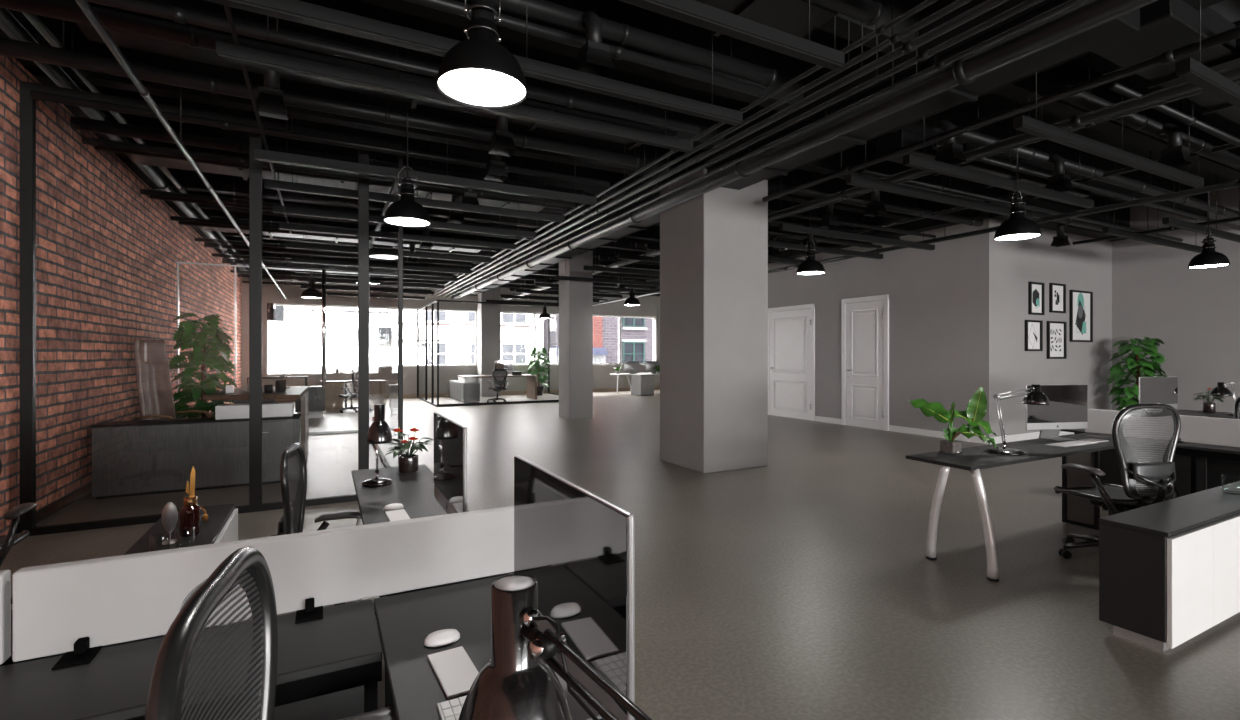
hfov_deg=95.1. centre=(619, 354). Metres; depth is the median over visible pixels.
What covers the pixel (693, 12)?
linear light
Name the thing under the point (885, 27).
ceiling pipe
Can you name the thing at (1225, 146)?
ceiling pipe
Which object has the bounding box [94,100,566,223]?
air duct
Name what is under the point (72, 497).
baseboard
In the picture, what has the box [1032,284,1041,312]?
print
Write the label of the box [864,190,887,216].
outlet
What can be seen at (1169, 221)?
linear light
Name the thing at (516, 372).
desk organizer
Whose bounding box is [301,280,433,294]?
linear light
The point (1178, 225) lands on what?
diffuser
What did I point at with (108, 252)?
wall
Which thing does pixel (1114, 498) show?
office chair
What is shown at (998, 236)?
diffuser
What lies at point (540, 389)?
pot
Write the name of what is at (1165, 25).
duct
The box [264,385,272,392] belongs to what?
pen holder
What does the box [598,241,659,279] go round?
air duct
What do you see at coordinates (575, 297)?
column
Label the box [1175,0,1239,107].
linear light
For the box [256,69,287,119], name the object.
outlet
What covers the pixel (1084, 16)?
ceiling pipe
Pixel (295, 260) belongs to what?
linear light
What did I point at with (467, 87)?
diffuser
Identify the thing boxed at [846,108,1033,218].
linear light
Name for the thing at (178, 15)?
ceiling beam
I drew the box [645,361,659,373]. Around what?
desktop computer
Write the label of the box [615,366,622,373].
potted plant
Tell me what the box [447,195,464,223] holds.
outlet
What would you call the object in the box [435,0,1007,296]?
ceiling pipe
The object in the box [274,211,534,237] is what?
diffuser
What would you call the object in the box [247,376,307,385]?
console table
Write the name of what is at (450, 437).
desktop computer
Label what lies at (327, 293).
linear light
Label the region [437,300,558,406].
glass wall
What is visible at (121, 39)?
ceiling beam
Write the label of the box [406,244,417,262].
outlet
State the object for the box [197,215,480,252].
duct
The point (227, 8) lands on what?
ceiling pipe
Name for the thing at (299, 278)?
linear light
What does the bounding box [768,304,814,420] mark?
door
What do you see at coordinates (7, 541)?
office chair
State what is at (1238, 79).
ceiling pipe
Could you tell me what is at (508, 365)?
desktop computer
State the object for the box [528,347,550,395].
monstera
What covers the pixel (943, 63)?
ceiling pipe
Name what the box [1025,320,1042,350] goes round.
framed picture
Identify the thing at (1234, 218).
ceiling pipe
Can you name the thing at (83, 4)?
ceiling pipe
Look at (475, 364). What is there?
window
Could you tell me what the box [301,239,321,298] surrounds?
pendant lamp
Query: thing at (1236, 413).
office chair
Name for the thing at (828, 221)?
outlet
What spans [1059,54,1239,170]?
air duct
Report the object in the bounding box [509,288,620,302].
air duct
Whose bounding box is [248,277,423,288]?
duct
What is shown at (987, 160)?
ceiling pipe
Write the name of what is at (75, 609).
divider
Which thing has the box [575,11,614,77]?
outlet
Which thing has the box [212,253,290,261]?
ceiling pipe
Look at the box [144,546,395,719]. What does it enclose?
office chair
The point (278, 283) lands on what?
ceiling pipe
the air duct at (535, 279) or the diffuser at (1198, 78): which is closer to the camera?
the diffuser at (1198, 78)
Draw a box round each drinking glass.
[150,532,169,551]
[175,527,193,547]
[1221,474,1239,494]
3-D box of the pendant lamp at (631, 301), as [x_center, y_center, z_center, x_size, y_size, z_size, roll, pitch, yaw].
[0.291,-2.071,13.611,0.400,1.758,0.400,0,0,-27]
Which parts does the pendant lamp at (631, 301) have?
lamp shade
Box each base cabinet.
[91,414,300,498]
[295,386,324,417]
[449,380,479,401]
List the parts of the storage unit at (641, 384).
door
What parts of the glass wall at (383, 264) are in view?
glass pane, rail, rail, glass pane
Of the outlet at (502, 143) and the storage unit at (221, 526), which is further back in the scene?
the outlet at (502, 143)
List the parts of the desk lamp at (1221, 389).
lamp shade, arm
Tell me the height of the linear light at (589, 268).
1.248 m
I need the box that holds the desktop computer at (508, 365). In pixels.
[494,361,513,374]
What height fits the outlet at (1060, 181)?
0.429 m
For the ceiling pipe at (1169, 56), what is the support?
hanging from the ceiling
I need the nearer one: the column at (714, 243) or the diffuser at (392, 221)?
the diffuser at (392, 221)
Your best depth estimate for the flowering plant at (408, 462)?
3.67 m
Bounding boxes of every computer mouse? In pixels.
[384,503,403,510]
[424,629,459,646]
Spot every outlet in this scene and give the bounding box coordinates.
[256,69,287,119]
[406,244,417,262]
[419,228,432,248]
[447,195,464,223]
[461,174,478,204]
[484,142,507,181]
[488,115,515,156]
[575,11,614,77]
[617,277,624,287]
[768,236,780,256]
[803,223,817,245]
[819,203,839,228]
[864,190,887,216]
[933,120,966,164]
[1045,154,1073,191]
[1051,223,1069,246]
[1159,123,1192,167]
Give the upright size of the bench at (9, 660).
0.740 m
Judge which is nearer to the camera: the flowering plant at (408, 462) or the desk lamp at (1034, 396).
the flowering plant at (408, 462)
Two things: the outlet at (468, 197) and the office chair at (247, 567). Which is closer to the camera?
the office chair at (247, 567)
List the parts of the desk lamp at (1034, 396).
arm, arm, lamp shade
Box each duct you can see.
[0,0,678,156]
[0,20,639,181]
[70,91,584,204]
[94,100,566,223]
[125,137,544,211]
[150,170,500,248]
[178,193,496,262]
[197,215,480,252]
[204,232,472,273]
[222,258,453,277]
[224,249,452,267]
[237,273,436,284]
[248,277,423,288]
[469,0,777,86]
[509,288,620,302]
[534,278,656,289]
[594,263,657,287]
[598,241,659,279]
[635,241,794,258]
[695,0,837,37]
[768,208,899,245]
[768,217,871,256]
[790,171,982,228]
[807,0,882,25]
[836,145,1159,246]
[876,129,1089,198]
[933,97,1238,217]
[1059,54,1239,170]
[1089,0,1239,123]
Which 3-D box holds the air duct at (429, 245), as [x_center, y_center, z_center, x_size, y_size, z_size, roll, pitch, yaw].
[-4.094,-2.375,8.975,5.220,1.150,0.296,0,0,-27]
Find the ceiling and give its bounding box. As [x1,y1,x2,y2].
[0,0,1239,298]
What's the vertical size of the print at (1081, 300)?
0.911 m
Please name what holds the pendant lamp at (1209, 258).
hanging from the ceiling
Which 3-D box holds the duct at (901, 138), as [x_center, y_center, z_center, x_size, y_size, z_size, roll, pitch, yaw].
[4.729,-2.320,7.161,4.000,0.260,0.400,0,0,-27]
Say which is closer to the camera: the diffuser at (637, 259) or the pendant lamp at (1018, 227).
the pendant lamp at (1018, 227)
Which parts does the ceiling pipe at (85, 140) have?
hanger rod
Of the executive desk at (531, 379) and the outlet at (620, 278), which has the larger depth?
the executive desk at (531, 379)
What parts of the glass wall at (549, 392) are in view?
post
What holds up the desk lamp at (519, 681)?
on the office desk at (413, 688)
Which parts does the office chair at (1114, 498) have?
armrest, seat, seat frame, frame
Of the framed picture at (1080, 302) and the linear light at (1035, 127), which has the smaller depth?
the linear light at (1035, 127)
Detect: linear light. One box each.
[204,0,742,125]
[216,9,692,152]
[253,79,596,204]
[264,139,564,222]
[273,139,535,237]
[286,242,490,262]
[291,257,470,273]
[295,268,457,281]
[298,243,444,288]
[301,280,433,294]
[320,292,424,299]
[486,282,558,304]
[499,275,598,301]
[515,277,621,297]
[534,268,649,292]
[555,259,659,285]
[583,247,659,275]
[618,254,659,262]
[619,0,843,70]
[646,244,798,263]
[768,209,882,258]
[779,170,934,249]
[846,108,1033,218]
[903,99,1093,208]
[1013,67,1203,187]
[1103,162,1201,252]
[1162,175,1239,242]
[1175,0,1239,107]
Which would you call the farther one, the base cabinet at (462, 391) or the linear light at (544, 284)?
the base cabinet at (462, 391)
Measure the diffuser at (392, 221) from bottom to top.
0.008 m
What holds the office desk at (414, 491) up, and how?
on the floor
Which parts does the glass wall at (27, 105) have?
post, rail, rail, post, pull handle, post, post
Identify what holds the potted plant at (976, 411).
on the office desk at (1076, 510)
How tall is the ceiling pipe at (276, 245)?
0.893 m
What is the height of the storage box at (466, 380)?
0.149 m
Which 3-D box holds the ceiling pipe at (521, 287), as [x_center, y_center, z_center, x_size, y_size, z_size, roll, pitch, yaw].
[-1.262,-2.507,18.732,4.150,0.887,0.073,0,0,-27]
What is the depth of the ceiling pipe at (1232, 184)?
8.05 m
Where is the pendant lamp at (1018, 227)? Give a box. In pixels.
[994,101,1041,241]
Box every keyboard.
[436,695,466,719]
[1045,440,1097,447]
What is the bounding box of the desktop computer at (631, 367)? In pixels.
[623,361,638,373]
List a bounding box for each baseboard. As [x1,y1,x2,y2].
[15,482,91,533]
[275,387,659,401]
[774,415,989,443]
[990,431,1073,443]
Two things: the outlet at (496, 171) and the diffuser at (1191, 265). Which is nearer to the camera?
the outlet at (496, 171)
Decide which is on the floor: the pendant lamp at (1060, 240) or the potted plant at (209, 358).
the potted plant at (209, 358)
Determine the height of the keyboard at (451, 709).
0.010 m
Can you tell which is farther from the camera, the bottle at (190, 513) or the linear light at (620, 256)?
the linear light at (620, 256)
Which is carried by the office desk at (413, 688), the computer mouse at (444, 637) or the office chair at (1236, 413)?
the computer mouse at (444, 637)
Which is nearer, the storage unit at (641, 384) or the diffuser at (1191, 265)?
the diffuser at (1191, 265)
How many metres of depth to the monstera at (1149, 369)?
10.49 m
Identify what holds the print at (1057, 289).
attached to the framed picture at (1057, 292)
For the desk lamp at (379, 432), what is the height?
0.482 m
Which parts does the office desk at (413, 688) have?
panel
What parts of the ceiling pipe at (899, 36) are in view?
hanger rod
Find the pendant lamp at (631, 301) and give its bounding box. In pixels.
[624,284,639,305]
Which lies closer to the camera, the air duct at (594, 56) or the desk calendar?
the air duct at (594, 56)
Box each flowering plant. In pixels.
[383,426,433,472]
[1193,387,1226,412]
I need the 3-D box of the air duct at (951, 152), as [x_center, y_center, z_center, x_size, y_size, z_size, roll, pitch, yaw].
[6.883,-2.375,7.332,8.820,1.150,0.296,0,0,-27]
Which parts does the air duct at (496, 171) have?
hanger rod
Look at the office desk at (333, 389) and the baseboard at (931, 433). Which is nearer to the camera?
the baseboard at (931, 433)
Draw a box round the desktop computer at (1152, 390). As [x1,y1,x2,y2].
[1139,376,1177,408]
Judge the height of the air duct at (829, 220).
1.150 m
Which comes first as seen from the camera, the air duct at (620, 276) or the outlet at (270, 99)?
the outlet at (270, 99)
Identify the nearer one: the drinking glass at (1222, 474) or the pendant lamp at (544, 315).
the drinking glass at (1222, 474)
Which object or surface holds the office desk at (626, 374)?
on the floor
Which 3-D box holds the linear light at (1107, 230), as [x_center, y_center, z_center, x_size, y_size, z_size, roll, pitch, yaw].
[8.238,-2.326,8.682,3.270,1.248,0.070,0,0,-27]
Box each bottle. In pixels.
[179,466,207,536]
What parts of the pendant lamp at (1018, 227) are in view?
cord, lamp shade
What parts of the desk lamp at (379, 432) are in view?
arm, lamp shade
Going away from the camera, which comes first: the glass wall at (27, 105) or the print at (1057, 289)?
the glass wall at (27, 105)
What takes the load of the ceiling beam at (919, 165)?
attached to the linear light at (910, 160)
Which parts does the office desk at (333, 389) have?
modesty panel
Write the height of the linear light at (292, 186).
1.248 m
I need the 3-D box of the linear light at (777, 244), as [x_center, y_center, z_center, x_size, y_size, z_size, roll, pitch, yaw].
[3.196,-2.326,9.316,3.270,1.248,0.070,0,0,-27]
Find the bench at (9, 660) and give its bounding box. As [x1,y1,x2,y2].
[0,610,217,665]
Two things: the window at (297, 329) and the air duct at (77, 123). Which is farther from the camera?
the window at (297, 329)
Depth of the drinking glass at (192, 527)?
2.52 m
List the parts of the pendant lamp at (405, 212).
lamp shade, cord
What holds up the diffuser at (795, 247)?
attached to the linear light at (777, 244)
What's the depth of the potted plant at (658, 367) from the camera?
21.33 m
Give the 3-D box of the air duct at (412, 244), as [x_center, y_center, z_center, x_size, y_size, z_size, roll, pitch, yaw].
[-4.879,-2.375,10.483,5.220,1.150,0.296,0,0,-27]
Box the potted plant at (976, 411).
[908,386,998,453]
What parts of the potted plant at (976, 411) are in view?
pot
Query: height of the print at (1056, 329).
0.620 m
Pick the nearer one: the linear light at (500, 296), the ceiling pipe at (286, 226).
the ceiling pipe at (286, 226)
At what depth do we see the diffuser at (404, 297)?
17.14 m
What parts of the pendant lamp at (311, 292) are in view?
lamp shade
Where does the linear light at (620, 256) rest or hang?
hanging from the ceiling
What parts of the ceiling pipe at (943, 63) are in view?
hanger rod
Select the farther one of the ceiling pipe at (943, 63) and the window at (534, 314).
the window at (534, 314)
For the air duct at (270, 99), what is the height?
1.150 m
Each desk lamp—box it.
[279,361,287,376]
[279,367,289,387]
[362,404,391,486]
[458,575,651,719]
[984,384,1049,454]
[1209,382,1235,415]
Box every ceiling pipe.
[0,7,246,270]
[22,12,248,268]
[30,80,609,186]
[75,0,286,298]
[82,119,574,207]
[140,189,529,230]
[170,203,503,249]
[194,237,480,262]
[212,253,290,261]
[224,5,291,233]
[230,270,444,283]
[242,273,430,290]
[279,193,515,249]
[405,0,764,96]
[428,0,937,294]
[431,0,971,295]
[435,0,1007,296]
[440,0,1042,297]
[446,0,1083,297]
[451,0,1157,299]
[461,0,1139,295]
[501,65,1239,299]
[501,294,607,300]
[508,72,1239,299]
[521,287,636,294]
[593,113,1239,305]
[605,250,658,276]
[608,257,659,263]
[762,26,1239,201]
[768,181,935,237]
[768,199,881,248]
[779,99,1237,250]
[860,169,1182,241]
[932,102,1239,229]
[1073,187,1239,244]
[1108,82,1239,146]
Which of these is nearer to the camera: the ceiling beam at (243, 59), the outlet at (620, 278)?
the ceiling beam at (243, 59)
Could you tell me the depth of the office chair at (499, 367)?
17.79 m
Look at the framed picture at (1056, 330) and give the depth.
10.49 m
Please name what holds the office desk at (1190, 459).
on the floor
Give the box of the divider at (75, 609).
[13,506,513,669]
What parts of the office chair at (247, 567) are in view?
frame, armrest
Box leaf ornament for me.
[161,502,177,544]
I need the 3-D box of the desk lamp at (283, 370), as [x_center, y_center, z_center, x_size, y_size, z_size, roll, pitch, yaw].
[-4.713,0.316,7.973,0.122,0.307,0.244,0,0,-27]
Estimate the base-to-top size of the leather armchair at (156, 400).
1.697 m
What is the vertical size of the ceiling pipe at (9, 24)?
0.663 m
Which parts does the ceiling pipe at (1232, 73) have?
hanger rod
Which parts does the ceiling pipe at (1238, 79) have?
hanger rod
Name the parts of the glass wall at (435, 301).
post, post, rail, rail, post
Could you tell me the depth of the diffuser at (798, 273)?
8.38 m
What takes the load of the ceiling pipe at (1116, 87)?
hanging from the ceiling
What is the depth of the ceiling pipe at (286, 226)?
8.36 m
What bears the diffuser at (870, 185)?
attached to the linear light at (851, 179)
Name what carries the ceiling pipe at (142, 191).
hanging from the ceiling
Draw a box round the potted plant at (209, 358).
[168,313,236,418]
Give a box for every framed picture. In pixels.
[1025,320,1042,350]
[1028,282,1044,314]
[1047,321,1066,358]
[1049,283,1065,312]
[1069,290,1092,341]
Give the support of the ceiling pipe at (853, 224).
hanging from the ceiling
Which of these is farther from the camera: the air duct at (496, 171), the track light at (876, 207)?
the track light at (876, 207)
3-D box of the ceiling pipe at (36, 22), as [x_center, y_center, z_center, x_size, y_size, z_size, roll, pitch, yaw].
[-3.881,-2.627,3.561,0.073,0.647,31.900,0,0,-27]
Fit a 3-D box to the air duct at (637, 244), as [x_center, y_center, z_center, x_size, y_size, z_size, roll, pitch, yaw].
[2.129,-2.375,12.213,4.150,1.150,0.296,0,0,-27]
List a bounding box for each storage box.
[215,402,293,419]
[458,377,475,382]
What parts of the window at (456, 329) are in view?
window sill, pane, pane, pane, pane, pane, pane, window sill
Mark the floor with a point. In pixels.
(802, 585)
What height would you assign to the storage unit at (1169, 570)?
0.620 m
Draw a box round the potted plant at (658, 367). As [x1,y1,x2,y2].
[652,365,659,373]
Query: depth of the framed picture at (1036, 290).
10.16 m
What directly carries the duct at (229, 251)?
attached to the ceiling
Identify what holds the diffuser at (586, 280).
attached to the linear light at (565, 277)
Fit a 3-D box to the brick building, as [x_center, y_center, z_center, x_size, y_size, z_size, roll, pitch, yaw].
[-0.526,-3.500,41.096,12.400,18.000,8.600,0,0,-27]
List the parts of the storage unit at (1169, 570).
door, panel, door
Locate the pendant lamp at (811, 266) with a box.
[796,171,824,274]
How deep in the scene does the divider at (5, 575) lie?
1.40 m
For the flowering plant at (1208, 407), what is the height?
0.345 m
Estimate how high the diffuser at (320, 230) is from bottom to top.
0.010 m
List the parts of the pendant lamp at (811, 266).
lamp shade, cord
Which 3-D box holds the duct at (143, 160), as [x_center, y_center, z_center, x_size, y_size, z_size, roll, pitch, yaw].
[-3.433,-2.350,7.683,5.000,0.240,0.460,0,0,-27]
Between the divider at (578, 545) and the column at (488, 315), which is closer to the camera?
the divider at (578, 545)
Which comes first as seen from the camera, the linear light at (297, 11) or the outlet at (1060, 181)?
the linear light at (297, 11)
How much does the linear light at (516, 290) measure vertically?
1.248 m
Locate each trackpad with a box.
[385,509,409,521]
[427,646,478,698]
[1081,438,1107,442]
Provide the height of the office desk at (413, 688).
0.740 m
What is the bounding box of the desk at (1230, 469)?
[1139,437,1239,488]
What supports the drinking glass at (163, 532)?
on the storage unit at (221, 526)
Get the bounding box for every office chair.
[0,458,37,603]
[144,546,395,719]
[272,443,375,617]
[339,371,357,412]
[487,364,507,401]
[1054,404,1180,558]
[1233,397,1239,418]
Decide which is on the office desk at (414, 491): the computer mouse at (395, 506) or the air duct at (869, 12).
the computer mouse at (395, 506)
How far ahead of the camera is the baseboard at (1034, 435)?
9.93 m
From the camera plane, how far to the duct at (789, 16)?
3.71 m
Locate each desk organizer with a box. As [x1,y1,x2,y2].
[275,380,285,391]
[512,371,521,374]
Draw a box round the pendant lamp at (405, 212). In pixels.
[384,27,430,227]
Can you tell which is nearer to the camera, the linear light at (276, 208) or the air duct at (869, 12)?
the air duct at (869, 12)
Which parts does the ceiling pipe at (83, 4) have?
hanger rod, hanger rod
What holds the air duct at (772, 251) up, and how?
hanging from the ceiling
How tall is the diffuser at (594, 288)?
0.010 m
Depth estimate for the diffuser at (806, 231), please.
8.39 m
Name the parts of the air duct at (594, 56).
hanger rod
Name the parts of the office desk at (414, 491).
leg, panel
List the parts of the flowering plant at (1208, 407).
pot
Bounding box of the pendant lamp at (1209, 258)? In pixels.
[1188,171,1229,268]
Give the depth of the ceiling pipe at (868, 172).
7.70 m
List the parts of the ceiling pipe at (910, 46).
hanger rod, hanger rod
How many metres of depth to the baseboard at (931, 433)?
10.70 m
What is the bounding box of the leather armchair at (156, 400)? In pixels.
[132,339,212,419]
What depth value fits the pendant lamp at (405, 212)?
5.05 m
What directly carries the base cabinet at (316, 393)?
on the floor
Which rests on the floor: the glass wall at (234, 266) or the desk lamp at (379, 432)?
the glass wall at (234, 266)
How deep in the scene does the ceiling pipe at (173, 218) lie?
9.05 m
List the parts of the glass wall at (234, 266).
post, post, rail, rail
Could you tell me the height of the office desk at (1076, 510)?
0.740 m
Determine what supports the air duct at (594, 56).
hanging from the ceiling
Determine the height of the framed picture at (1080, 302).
0.980 m
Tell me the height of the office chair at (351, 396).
1.068 m
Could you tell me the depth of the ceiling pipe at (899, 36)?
4.64 m
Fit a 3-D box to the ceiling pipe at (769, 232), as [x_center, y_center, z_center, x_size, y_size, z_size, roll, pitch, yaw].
[3.237,-2.507,10.082,4.150,0.887,0.073,0,0,-27]
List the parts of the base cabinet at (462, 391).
door, door, door, door, door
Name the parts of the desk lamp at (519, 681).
lamp shade, cord, arm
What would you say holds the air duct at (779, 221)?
hanging from the ceiling
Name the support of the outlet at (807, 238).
attached to the air duct at (779, 221)
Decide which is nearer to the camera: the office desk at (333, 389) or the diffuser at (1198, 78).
the diffuser at (1198, 78)
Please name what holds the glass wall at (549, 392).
on the floor
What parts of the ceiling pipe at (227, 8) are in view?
hanger rod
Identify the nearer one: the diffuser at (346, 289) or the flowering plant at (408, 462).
the flowering plant at (408, 462)
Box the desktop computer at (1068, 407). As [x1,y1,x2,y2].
[1026,384,1087,440]
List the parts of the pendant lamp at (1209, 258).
cord, lamp shade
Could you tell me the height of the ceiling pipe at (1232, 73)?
1.005 m
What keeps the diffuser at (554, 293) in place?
attached to the linear light at (516, 290)
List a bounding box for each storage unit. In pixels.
[124,503,237,625]
[631,374,659,395]
[1099,481,1239,651]
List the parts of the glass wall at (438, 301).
post, rail, rail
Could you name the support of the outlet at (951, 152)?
attached to the air duct at (951, 152)
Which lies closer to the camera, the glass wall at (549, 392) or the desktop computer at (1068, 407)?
the desktop computer at (1068, 407)
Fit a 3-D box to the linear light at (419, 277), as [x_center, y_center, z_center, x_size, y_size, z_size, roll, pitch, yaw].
[-5.222,-2.326,12.388,3.270,1.248,0.070,0,0,-27]
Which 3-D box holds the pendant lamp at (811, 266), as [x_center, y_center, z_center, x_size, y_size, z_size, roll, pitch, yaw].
[2.788,-2.071,8.292,0.400,1.758,0.400,0,0,-27]
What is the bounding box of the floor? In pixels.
[0,390,1239,719]
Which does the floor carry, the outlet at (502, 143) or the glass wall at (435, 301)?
the glass wall at (435, 301)
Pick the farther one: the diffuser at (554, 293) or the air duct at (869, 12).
the diffuser at (554, 293)
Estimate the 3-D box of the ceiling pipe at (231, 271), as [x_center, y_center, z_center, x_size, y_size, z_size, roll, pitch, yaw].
[-7.448,-2.504,15.401,5.200,0.893,0.085,0,0,-27]
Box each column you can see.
[477,287,500,396]
[559,251,592,418]
[660,149,767,472]
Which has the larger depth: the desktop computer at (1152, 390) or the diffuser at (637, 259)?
the diffuser at (637, 259)
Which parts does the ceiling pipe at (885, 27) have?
hanger rod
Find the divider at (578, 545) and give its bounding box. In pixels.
[514,455,634,719]
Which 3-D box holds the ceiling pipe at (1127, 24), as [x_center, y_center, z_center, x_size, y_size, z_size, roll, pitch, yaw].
[-1.112,-2.255,12.018,0.580,0.250,18.850,0,0,-27]
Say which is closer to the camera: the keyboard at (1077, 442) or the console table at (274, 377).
the keyboard at (1077, 442)
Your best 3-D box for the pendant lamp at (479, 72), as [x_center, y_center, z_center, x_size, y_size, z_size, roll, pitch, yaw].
[-0.618,-2.071,2.553,0.400,1.758,0.400,0,0,-27]
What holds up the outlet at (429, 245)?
attached to the air duct at (429, 245)
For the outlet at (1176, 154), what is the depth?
5.35 m
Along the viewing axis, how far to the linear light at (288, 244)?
9.76 m
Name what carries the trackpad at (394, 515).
on the office desk at (414, 491)
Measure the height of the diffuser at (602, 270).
0.010 m
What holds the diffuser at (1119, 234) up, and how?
attached to the linear light at (1107, 230)
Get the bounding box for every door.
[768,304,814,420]
[841,294,888,430]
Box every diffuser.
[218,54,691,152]
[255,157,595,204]
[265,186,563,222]
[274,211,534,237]
[280,228,513,249]
[302,288,433,294]
[304,281,443,288]
[329,295,424,299]
[385,218,429,225]
[438,69,524,105]
[516,292,619,297]
[539,286,648,292]
[555,279,656,285]
[585,269,659,275]
[618,258,659,262]
[768,245,882,258]
[780,229,933,249]
[797,272,823,274]
[847,182,1032,218]
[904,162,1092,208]
[996,234,1039,239]
[1015,125,1202,187]
[1103,232,1201,252]
[1164,223,1239,242]
[1178,70,1239,107]
[1190,264,1227,267]
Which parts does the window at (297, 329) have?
rail post, railing, rail post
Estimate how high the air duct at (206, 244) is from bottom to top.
1.150 m
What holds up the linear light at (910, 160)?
hanging from the ceiling
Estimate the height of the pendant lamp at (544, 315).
1.758 m
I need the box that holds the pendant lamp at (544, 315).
[539,306,550,318]
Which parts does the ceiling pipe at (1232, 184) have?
hanger rod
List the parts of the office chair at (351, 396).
seat frame, frame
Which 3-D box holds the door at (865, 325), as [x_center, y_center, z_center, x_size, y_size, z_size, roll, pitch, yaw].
[5.024,0.150,11.699,0.088,2.700,1.140,0,0,-27]
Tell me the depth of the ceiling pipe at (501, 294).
20.60 m
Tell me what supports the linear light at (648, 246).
hanging from the ceiling
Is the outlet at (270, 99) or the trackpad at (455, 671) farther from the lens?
the outlet at (270, 99)
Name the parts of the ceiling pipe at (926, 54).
hanger rod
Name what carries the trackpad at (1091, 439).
on the office desk at (1076, 510)
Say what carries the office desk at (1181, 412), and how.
on the floor
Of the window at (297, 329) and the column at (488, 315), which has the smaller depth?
the column at (488, 315)
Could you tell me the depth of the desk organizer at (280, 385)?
7.21 m
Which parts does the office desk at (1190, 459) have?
panel, support frame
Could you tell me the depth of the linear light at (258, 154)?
5.50 m
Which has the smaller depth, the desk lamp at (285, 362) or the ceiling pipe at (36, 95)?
the ceiling pipe at (36, 95)
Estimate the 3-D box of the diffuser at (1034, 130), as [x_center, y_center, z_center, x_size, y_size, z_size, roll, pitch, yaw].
[4.428,-1.707,4.998,3.250,0.010,0.056,0,0,-27]
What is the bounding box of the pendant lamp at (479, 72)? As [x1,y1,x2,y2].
[436,0,527,108]
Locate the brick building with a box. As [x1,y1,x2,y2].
[544,315,652,363]
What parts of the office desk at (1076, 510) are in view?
leg, leg, modesty panel, frame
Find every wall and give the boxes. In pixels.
[0,55,240,535]
[20,81,402,535]
[176,262,357,434]
[241,277,659,394]
[369,179,397,467]
[417,300,436,406]
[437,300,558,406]
[548,312,558,394]
[768,218,1111,436]
[1112,187,1239,412]
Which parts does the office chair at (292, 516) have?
frame, armrest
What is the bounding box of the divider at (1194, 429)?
[1085,409,1239,447]
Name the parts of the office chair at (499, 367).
frame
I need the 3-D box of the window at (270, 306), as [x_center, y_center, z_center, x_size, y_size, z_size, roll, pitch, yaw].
[-11.038,-0.620,17.901,0.180,2.040,0.050,0,0,-27]
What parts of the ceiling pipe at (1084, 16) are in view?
hanger rod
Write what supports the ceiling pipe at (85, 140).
hanging from the ceiling
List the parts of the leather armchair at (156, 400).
armrest, backrest, armrest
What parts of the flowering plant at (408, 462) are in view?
flower, pot, flower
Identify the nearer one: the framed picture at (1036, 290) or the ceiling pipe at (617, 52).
the ceiling pipe at (617, 52)
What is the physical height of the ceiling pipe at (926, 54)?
0.917 m
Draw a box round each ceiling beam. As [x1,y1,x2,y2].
[74,0,649,149]
[86,0,700,133]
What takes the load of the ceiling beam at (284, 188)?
attached to the linear light at (292, 186)
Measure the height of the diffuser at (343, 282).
0.010 m
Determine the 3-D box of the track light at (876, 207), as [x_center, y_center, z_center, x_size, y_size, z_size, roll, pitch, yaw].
[6.330,-2.375,8.796,8.450,1.150,0.296,0,0,-27]
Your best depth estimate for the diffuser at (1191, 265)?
7.64 m
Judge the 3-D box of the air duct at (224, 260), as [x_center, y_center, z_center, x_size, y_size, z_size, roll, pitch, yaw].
[-6.910,-2.375,14.387,5.220,1.150,0.296,0,0,-27]
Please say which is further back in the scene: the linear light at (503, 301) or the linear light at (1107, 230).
the linear light at (503, 301)
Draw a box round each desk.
[0,599,381,719]
[203,386,308,463]
[321,380,357,409]
[352,464,513,596]
[374,573,635,719]
[457,374,536,399]
[611,373,650,393]
[906,434,1141,581]
[1061,409,1233,434]
[1077,432,1239,505]
[1139,437,1239,488]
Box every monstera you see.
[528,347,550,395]
[1107,336,1169,410]
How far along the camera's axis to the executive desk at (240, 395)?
7.16 m
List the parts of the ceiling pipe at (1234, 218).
hanger rod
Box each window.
[267,303,273,367]
[274,304,476,367]
[274,305,357,365]
[397,310,544,364]
[501,312,654,364]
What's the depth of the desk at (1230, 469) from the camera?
4.96 m
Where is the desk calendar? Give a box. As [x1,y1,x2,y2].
[226,385,233,392]
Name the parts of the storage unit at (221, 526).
door, door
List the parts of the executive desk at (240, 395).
leg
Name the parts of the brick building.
window sill, pane, pane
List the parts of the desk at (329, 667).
support frame, panel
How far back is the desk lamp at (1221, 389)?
7.01 m
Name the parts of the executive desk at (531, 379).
leg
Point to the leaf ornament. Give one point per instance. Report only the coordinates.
(169, 515)
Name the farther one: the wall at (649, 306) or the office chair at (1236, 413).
the wall at (649, 306)
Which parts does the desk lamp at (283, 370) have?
lamp shade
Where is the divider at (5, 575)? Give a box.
[0,570,10,664]
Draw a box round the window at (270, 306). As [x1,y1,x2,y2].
[267,303,273,367]
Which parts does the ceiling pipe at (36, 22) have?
hanger rod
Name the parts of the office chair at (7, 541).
seat, seat frame, armrest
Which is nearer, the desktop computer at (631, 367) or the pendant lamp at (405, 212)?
the pendant lamp at (405, 212)
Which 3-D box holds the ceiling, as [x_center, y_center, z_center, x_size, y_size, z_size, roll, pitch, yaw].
[2.944,-2.725,7.168,17.040,0.850,32.600,0,0,-27]
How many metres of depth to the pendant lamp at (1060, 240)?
9.28 m
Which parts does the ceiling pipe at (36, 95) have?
hanger rod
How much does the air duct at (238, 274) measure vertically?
1.150 m
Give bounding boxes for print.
[1028,322,1039,348]
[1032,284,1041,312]
[1050,323,1063,356]
[1053,285,1062,310]
[1073,292,1089,339]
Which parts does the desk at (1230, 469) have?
panel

